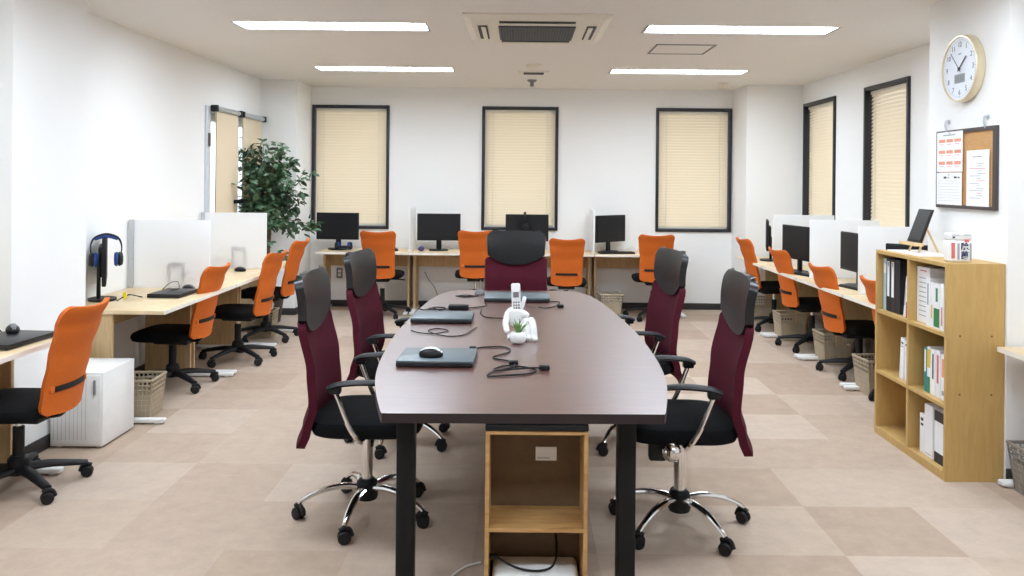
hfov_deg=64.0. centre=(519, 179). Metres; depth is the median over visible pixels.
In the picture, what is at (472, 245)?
chair
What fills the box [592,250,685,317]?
desk
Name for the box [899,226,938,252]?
easel
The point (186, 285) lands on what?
computer mouse
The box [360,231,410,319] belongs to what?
chair
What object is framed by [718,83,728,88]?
smoke detector
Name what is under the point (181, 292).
laptop
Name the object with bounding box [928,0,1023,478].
wall
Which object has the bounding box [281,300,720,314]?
baseboard
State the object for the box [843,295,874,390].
desk
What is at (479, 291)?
desk microphone
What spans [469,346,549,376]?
cable
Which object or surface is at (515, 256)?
armchair
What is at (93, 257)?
ear cup
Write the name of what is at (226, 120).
roller shade
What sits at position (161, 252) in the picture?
divider
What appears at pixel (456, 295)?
coiled cable
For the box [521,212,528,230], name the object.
headphones
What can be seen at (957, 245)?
pack
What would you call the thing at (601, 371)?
conference table
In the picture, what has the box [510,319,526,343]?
plant pot
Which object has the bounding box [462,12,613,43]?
air conditioner
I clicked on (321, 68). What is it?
diffuser
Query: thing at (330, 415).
armchair
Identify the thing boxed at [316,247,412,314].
desk
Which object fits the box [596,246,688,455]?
armchair
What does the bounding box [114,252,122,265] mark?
ear cup
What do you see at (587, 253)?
desk
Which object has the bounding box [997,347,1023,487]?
desk
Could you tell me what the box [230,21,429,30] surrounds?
ceiling light
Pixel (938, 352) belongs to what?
book
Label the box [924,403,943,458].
file box
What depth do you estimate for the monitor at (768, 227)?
8.35 m
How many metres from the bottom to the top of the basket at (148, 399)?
0.259 m
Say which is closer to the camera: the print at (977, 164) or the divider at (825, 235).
the print at (977, 164)
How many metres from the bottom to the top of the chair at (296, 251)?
0.925 m
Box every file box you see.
[917,266,944,322]
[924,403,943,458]
[934,409,943,466]
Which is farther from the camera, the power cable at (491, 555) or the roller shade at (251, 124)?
the roller shade at (251, 124)
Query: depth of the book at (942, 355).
4.23 m
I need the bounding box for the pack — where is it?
[943,232,971,261]
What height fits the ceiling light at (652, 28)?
0.075 m
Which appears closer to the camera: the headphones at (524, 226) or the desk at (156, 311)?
the desk at (156, 311)
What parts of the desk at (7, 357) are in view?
panel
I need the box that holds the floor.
[0,306,1023,575]
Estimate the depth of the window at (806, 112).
8.94 m
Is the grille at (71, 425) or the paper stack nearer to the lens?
the grille at (71, 425)
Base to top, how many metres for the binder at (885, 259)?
0.305 m
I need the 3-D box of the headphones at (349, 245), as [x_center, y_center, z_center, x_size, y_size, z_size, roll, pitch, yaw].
[-1.970,0.743,9.189,0.198,0.092,0.213,1,0,-20]
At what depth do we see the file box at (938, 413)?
4.27 m
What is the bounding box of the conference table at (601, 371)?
[375,290,666,575]
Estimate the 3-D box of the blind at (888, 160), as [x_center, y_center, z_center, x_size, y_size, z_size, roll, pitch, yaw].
[3.159,-0.106,6.965,0.045,1.376,0.778,1,0,0]
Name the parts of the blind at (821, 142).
ladder cord, head rail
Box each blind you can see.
[315,108,386,225]
[484,110,554,226]
[658,111,727,228]
[809,101,832,214]
[871,83,905,226]
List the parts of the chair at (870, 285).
backrest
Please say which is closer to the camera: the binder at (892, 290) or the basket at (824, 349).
the binder at (892, 290)
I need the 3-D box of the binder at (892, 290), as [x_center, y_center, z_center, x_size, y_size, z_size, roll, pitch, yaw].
[2.296,0.621,4.806,0.226,0.310,0.055,1,0,0]
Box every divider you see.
[128,219,209,288]
[201,212,266,268]
[408,206,415,251]
[590,209,595,253]
[773,215,833,265]
[809,220,879,278]
[858,226,927,294]
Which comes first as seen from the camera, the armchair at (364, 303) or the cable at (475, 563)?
the cable at (475, 563)
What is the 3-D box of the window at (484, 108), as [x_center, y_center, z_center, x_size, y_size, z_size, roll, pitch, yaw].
[-0.001,-0.135,9.669,0.895,1.450,0.142,1,0,0]
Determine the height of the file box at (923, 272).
0.300 m
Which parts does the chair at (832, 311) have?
backrest, seat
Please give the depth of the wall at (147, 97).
6.14 m
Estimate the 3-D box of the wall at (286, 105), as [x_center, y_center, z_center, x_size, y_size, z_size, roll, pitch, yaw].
[-2.652,0.190,9.295,0.400,2.570,0.650,1,0,0]
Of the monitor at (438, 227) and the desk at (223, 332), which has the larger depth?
the monitor at (438, 227)
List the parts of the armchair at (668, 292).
armrest, seat, backrest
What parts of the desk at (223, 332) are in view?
panel, panel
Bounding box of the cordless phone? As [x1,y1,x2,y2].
[511,283,525,309]
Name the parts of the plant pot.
pot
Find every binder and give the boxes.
[883,258,886,309]
[886,258,902,310]
[890,259,906,312]
[895,260,906,314]
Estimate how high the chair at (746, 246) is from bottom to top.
0.925 m
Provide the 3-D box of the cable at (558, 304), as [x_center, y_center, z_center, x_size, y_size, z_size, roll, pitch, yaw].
[0.189,0.773,5.115,0.157,0.015,0.276,1,0,0]
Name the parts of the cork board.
cork panel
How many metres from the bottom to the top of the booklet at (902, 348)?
0.238 m
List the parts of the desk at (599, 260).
panel, modesty panel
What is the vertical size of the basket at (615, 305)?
0.259 m
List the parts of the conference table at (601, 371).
leg, leg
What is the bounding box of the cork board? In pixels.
[936,114,998,210]
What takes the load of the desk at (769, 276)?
on the floor
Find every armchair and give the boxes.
[291,266,429,544]
[344,247,449,459]
[476,230,556,290]
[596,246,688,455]
[608,268,758,556]
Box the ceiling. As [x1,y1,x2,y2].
[88,0,942,90]
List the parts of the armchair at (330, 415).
backrest, armrest, armrest, seat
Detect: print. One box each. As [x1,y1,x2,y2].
[938,176,959,200]
[939,134,960,166]
[969,156,985,198]
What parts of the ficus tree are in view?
pot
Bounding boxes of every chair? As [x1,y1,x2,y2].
[0,297,109,504]
[130,262,230,393]
[198,250,287,367]
[241,238,308,342]
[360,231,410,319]
[455,230,490,289]
[547,238,587,290]
[623,234,674,321]
[736,237,791,331]
[768,247,831,352]
[808,262,874,380]
[859,275,875,400]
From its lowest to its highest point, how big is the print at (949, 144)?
0.182 m
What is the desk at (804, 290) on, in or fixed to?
on the floor
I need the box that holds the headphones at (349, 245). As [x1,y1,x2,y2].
[334,242,352,249]
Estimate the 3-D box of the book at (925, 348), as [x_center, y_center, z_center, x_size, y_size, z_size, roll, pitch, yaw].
[2.270,1.018,4.412,0.181,0.235,0.026,1,0,0]
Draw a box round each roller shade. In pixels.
[211,105,242,212]
[239,111,266,208]
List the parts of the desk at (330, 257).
panel, modesty panel, panel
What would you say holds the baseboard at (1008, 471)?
attached to the wall at (997, 236)
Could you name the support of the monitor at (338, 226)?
on the desk at (330, 257)
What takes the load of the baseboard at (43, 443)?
attached to the wall at (147, 97)
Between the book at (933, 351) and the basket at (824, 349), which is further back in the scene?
the basket at (824, 349)
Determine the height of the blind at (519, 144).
1.376 m
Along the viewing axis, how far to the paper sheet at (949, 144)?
4.64 m
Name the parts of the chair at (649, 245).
seat, backrest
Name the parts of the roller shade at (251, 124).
pull chain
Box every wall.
[0,0,87,445]
[85,13,259,367]
[260,80,311,307]
[310,87,732,302]
[731,85,802,304]
[802,43,929,226]
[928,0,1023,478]
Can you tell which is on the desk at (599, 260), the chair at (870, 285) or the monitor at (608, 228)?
the monitor at (608, 228)
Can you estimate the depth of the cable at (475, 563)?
3.16 m
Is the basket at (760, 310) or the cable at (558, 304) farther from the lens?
the basket at (760, 310)
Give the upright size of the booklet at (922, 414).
0.210 m
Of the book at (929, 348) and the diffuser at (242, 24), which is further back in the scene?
the diffuser at (242, 24)
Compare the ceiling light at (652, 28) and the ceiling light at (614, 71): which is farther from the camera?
the ceiling light at (614, 71)
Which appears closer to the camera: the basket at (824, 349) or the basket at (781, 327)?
the basket at (824, 349)
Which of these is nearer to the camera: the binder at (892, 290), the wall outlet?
the binder at (892, 290)
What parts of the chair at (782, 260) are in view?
backrest, seat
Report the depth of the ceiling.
6.31 m
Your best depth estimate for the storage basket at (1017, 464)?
4.00 m
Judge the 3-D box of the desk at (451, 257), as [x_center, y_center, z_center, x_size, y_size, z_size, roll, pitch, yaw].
[-0.717,1.148,9.289,1.013,0.690,0.603,1,0,0]
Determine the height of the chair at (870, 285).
0.865 m
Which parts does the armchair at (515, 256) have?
backrest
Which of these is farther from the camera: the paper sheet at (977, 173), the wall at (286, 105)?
the wall at (286, 105)
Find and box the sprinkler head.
[527,79,536,86]
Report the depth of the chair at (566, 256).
8.70 m
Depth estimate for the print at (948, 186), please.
4.65 m
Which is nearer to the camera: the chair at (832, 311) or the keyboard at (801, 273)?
the chair at (832, 311)
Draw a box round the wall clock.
[941,35,985,101]
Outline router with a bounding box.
[492,556,577,575]
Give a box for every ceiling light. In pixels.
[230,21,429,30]
[314,67,454,71]
[608,69,748,74]
[642,25,841,34]
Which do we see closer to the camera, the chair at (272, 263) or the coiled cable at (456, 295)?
the coiled cable at (456, 295)
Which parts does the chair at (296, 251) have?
seat, backrest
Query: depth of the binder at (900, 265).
4.71 m
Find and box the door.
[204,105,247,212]
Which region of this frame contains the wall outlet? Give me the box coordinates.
[336,268,342,277]
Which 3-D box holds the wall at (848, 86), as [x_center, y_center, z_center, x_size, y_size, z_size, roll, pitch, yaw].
[3.183,0.216,3.710,0.150,2.630,11.820,1,0,0]
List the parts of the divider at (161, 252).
wall post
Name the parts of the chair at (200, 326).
seat, backrest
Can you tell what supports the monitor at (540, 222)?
on the desk at (587, 253)
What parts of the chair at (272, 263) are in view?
seat, backrest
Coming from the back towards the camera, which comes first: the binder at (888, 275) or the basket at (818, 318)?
the basket at (818, 318)
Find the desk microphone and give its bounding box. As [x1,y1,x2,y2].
[475,280,484,294]
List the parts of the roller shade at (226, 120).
pull chain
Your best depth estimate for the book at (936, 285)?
4.27 m
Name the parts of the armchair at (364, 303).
backrest, seat, armrest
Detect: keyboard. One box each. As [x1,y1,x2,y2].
[597,251,634,253]
[794,270,808,276]
[838,284,857,290]
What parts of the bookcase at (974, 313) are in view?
panel, shelf, shelf, panel, shelf, shelf, panel, panel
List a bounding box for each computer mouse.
[5,323,19,332]
[182,284,194,288]
[235,267,245,271]
[419,347,442,357]
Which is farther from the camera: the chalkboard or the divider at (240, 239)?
the divider at (240, 239)
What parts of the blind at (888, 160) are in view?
ladder cord, head rail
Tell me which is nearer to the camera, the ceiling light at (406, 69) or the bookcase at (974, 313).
the bookcase at (974, 313)
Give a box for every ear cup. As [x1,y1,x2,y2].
[88,252,97,266]
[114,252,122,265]
[334,242,339,249]
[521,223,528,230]
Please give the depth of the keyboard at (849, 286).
6.32 m
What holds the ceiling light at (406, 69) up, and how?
attached to the ceiling
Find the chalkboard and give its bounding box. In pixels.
[907,209,933,242]
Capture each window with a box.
[311,105,389,228]
[481,106,558,230]
[655,108,731,231]
[802,96,835,219]
[862,76,910,226]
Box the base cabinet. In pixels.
[50,358,133,447]
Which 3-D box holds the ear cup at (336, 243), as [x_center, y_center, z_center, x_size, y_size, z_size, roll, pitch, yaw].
[-2.057,0.742,9.222,0.070,0.092,0.094,1,0,0]
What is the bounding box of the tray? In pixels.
[485,424,588,431]
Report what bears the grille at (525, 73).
attached to the recessed light at (520, 72)
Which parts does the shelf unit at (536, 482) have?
panel, shelf, panel, panel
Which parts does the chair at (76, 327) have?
seat, backrest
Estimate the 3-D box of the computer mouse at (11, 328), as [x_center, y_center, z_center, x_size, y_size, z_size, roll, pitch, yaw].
[-2.527,0.737,4.085,0.062,0.042,0.105,1,0,-40]
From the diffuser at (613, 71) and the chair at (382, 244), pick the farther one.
the chair at (382, 244)
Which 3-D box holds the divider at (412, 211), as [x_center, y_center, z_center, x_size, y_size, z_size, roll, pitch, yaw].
[-1.223,0.553,9.320,0.040,0.490,0.500,1,0,0]
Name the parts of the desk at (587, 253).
modesty panel, panel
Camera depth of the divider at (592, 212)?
9.21 m
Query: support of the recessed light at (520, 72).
in the ceiling
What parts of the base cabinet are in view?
panel, handle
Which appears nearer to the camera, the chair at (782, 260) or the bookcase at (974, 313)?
the bookcase at (974, 313)
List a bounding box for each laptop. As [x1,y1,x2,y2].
[0,330,53,349]
[147,288,197,297]
[396,347,476,366]
[410,311,473,322]
[484,292,549,301]
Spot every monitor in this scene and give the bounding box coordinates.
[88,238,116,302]
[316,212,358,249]
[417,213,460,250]
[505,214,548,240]
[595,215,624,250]
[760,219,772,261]
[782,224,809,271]
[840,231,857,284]
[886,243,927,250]
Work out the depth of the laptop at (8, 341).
3.96 m
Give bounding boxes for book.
[906,279,906,317]
[924,347,926,391]
[926,278,944,325]
[927,346,943,393]
[930,282,944,327]
[931,349,943,395]
[934,283,944,329]
[935,350,943,398]
[940,284,944,330]
[941,354,943,400]
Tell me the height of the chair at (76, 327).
0.895 m
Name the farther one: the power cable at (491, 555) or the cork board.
the cork board
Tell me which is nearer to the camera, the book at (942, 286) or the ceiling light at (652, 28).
the book at (942, 286)
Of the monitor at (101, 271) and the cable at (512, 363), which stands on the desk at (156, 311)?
the monitor at (101, 271)
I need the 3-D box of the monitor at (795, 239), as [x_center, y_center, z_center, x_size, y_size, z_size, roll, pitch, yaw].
[2.514,0.624,7.423,0.170,0.420,0.490,1,0,-10]
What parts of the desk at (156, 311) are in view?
panel, modesty panel, panel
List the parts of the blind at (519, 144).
ladder cord, rail, head rail, ladder cord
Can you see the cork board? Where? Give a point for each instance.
(985, 137)
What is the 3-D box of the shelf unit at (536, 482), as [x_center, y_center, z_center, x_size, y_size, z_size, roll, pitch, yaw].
[0.054,1.171,2.840,0.344,0.660,0.200,1,0,0]
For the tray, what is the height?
0.022 m
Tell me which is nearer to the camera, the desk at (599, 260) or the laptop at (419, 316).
the laptop at (419, 316)
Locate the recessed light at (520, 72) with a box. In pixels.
[518,71,548,74]
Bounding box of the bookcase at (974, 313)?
[874,250,1004,481]
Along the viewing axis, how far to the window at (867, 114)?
7.36 m
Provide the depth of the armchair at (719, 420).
3.44 m
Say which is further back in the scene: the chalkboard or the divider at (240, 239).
the divider at (240, 239)
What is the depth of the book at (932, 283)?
4.31 m
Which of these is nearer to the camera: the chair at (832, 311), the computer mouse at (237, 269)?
the chair at (832, 311)
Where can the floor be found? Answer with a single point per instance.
(213, 488)
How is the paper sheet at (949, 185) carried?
attached to the cork board
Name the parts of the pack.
red panel, lid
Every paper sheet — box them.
[937,130,962,171]
[937,172,961,204]
[966,149,989,206]
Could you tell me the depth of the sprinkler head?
8.73 m
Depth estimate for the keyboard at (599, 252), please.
9.10 m
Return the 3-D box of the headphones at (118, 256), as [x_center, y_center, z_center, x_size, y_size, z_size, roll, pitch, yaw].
[-2.619,0.441,5.190,0.198,0.213,0.092,1,0,-26]
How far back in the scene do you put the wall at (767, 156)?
9.03 m
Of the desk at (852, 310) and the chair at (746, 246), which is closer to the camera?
the desk at (852, 310)
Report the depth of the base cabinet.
4.51 m
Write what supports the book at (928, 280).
on the bookcase at (974, 313)
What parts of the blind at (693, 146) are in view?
ladder cord, rail, head rail, ladder cord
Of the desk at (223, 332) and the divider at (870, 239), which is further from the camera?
the desk at (223, 332)
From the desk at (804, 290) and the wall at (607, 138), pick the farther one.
the wall at (607, 138)
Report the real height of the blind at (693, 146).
1.376 m
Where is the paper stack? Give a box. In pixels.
[888,249,942,256]
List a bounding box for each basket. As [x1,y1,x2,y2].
[134,371,166,416]
[246,307,279,337]
[597,291,622,314]
[754,296,777,322]
[772,310,807,340]
[812,329,853,364]
[814,312,831,332]
[852,353,874,394]
[854,338,874,357]
[1005,440,1023,495]
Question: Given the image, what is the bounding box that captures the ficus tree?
[231,137,323,321]
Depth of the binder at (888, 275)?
4.86 m
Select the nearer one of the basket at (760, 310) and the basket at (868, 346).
the basket at (868, 346)
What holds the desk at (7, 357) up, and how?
on the floor
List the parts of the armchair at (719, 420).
tension knob, armrest, seat, armrest, backrest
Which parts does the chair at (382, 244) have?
backrest, seat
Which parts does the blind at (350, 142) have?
ladder cord, rail, head rail, ladder cord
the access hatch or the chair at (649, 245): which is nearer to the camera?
the access hatch
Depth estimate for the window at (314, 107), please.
9.60 m
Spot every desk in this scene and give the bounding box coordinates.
[0,337,63,474]
[85,284,235,423]
[191,269,274,373]
[229,261,292,345]
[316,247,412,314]
[409,248,459,314]
[543,250,593,295]
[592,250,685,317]
[735,256,794,334]
[762,266,854,357]
[797,278,874,386]
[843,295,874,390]
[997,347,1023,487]
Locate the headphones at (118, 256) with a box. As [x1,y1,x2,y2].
[88,233,122,266]
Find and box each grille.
[53,405,85,439]
[498,26,575,40]
[524,72,543,74]
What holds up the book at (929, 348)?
on the bookcase at (974, 313)
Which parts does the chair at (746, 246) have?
backrest, seat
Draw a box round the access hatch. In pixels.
[647,44,716,54]
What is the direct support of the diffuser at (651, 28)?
attached to the ceiling light at (652, 28)
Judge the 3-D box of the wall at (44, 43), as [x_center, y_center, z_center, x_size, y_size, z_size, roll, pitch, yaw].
[-2.722,0.189,4.540,0.260,2.570,0.720,1,0,0]
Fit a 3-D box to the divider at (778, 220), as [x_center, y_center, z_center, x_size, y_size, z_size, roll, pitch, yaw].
[2.760,0.589,7.975,0.590,0.495,0.040,1,0,0]
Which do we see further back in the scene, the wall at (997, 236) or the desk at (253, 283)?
the desk at (253, 283)
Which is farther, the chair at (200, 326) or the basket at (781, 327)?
the basket at (781, 327)
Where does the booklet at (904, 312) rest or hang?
on the bookcase at (974, 313)
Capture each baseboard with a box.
[25,341,198,453]
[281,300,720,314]
[1006,469,1012,478]
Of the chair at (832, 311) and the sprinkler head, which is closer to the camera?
the chair at (832, 311)
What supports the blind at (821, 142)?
attached to the window at (806, 112)
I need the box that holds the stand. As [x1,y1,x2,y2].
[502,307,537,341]
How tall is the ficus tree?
1.909 m
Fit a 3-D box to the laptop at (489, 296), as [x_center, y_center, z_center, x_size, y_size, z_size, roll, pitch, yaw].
[-0.019,0.766,5.365,0.420,0.028,0.290,1,0,0]
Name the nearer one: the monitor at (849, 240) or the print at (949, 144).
the print at (949, 144)
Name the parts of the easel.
leg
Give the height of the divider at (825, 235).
0.495 m
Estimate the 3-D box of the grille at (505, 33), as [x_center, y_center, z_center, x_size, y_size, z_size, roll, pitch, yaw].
[0.115,-1.022,5.740,0.520,0.012,0.520,1,0,0]
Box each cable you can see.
[411,327,476,336]
[418,303,486,310]
[451,562,480,575]
[456,295,478,296]
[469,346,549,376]
[480,309,502,318]
[489,533,557,571]
[538,301,563,307]
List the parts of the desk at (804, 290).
panel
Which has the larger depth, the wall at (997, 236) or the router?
the wall at (997, 236)
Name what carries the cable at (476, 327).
on the conference table at (601, 371)
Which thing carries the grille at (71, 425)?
attached to the base cabinet
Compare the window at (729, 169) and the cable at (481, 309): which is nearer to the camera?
the cable at (481, 309)
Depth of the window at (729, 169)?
9.60 m
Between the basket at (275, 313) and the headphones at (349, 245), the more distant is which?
the headphones at (349, 245)
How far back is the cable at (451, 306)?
4.88 m
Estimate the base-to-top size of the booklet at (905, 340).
0.230 m
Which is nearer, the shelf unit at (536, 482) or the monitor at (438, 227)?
the shelf unit at (536, 482)
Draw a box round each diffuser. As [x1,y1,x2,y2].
[239,22,426,27]
[320,67,452,69]
[612,70,741,72]
[647,26,831,31]
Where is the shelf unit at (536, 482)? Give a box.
[484,431,587,575]
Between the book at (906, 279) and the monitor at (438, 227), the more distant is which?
the monitor at (438, 227)
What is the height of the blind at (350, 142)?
1.376 m
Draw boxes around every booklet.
[899,337,906,379]
[903,277,906,316]
[905,340,906,380]
[920,412,924,453]
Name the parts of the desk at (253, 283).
panel, panel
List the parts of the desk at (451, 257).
panel, modesty panel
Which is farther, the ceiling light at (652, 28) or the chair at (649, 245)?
the chair at (649, 245)
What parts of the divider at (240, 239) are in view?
wall post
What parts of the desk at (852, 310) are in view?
panel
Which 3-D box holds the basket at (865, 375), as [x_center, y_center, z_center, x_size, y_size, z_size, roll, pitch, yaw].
[2.557,1.395,5.870,0.262,0.259,0.243,1,0,-4]
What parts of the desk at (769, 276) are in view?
panel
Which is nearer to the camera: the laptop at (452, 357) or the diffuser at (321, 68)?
the laptop at (452, 357)

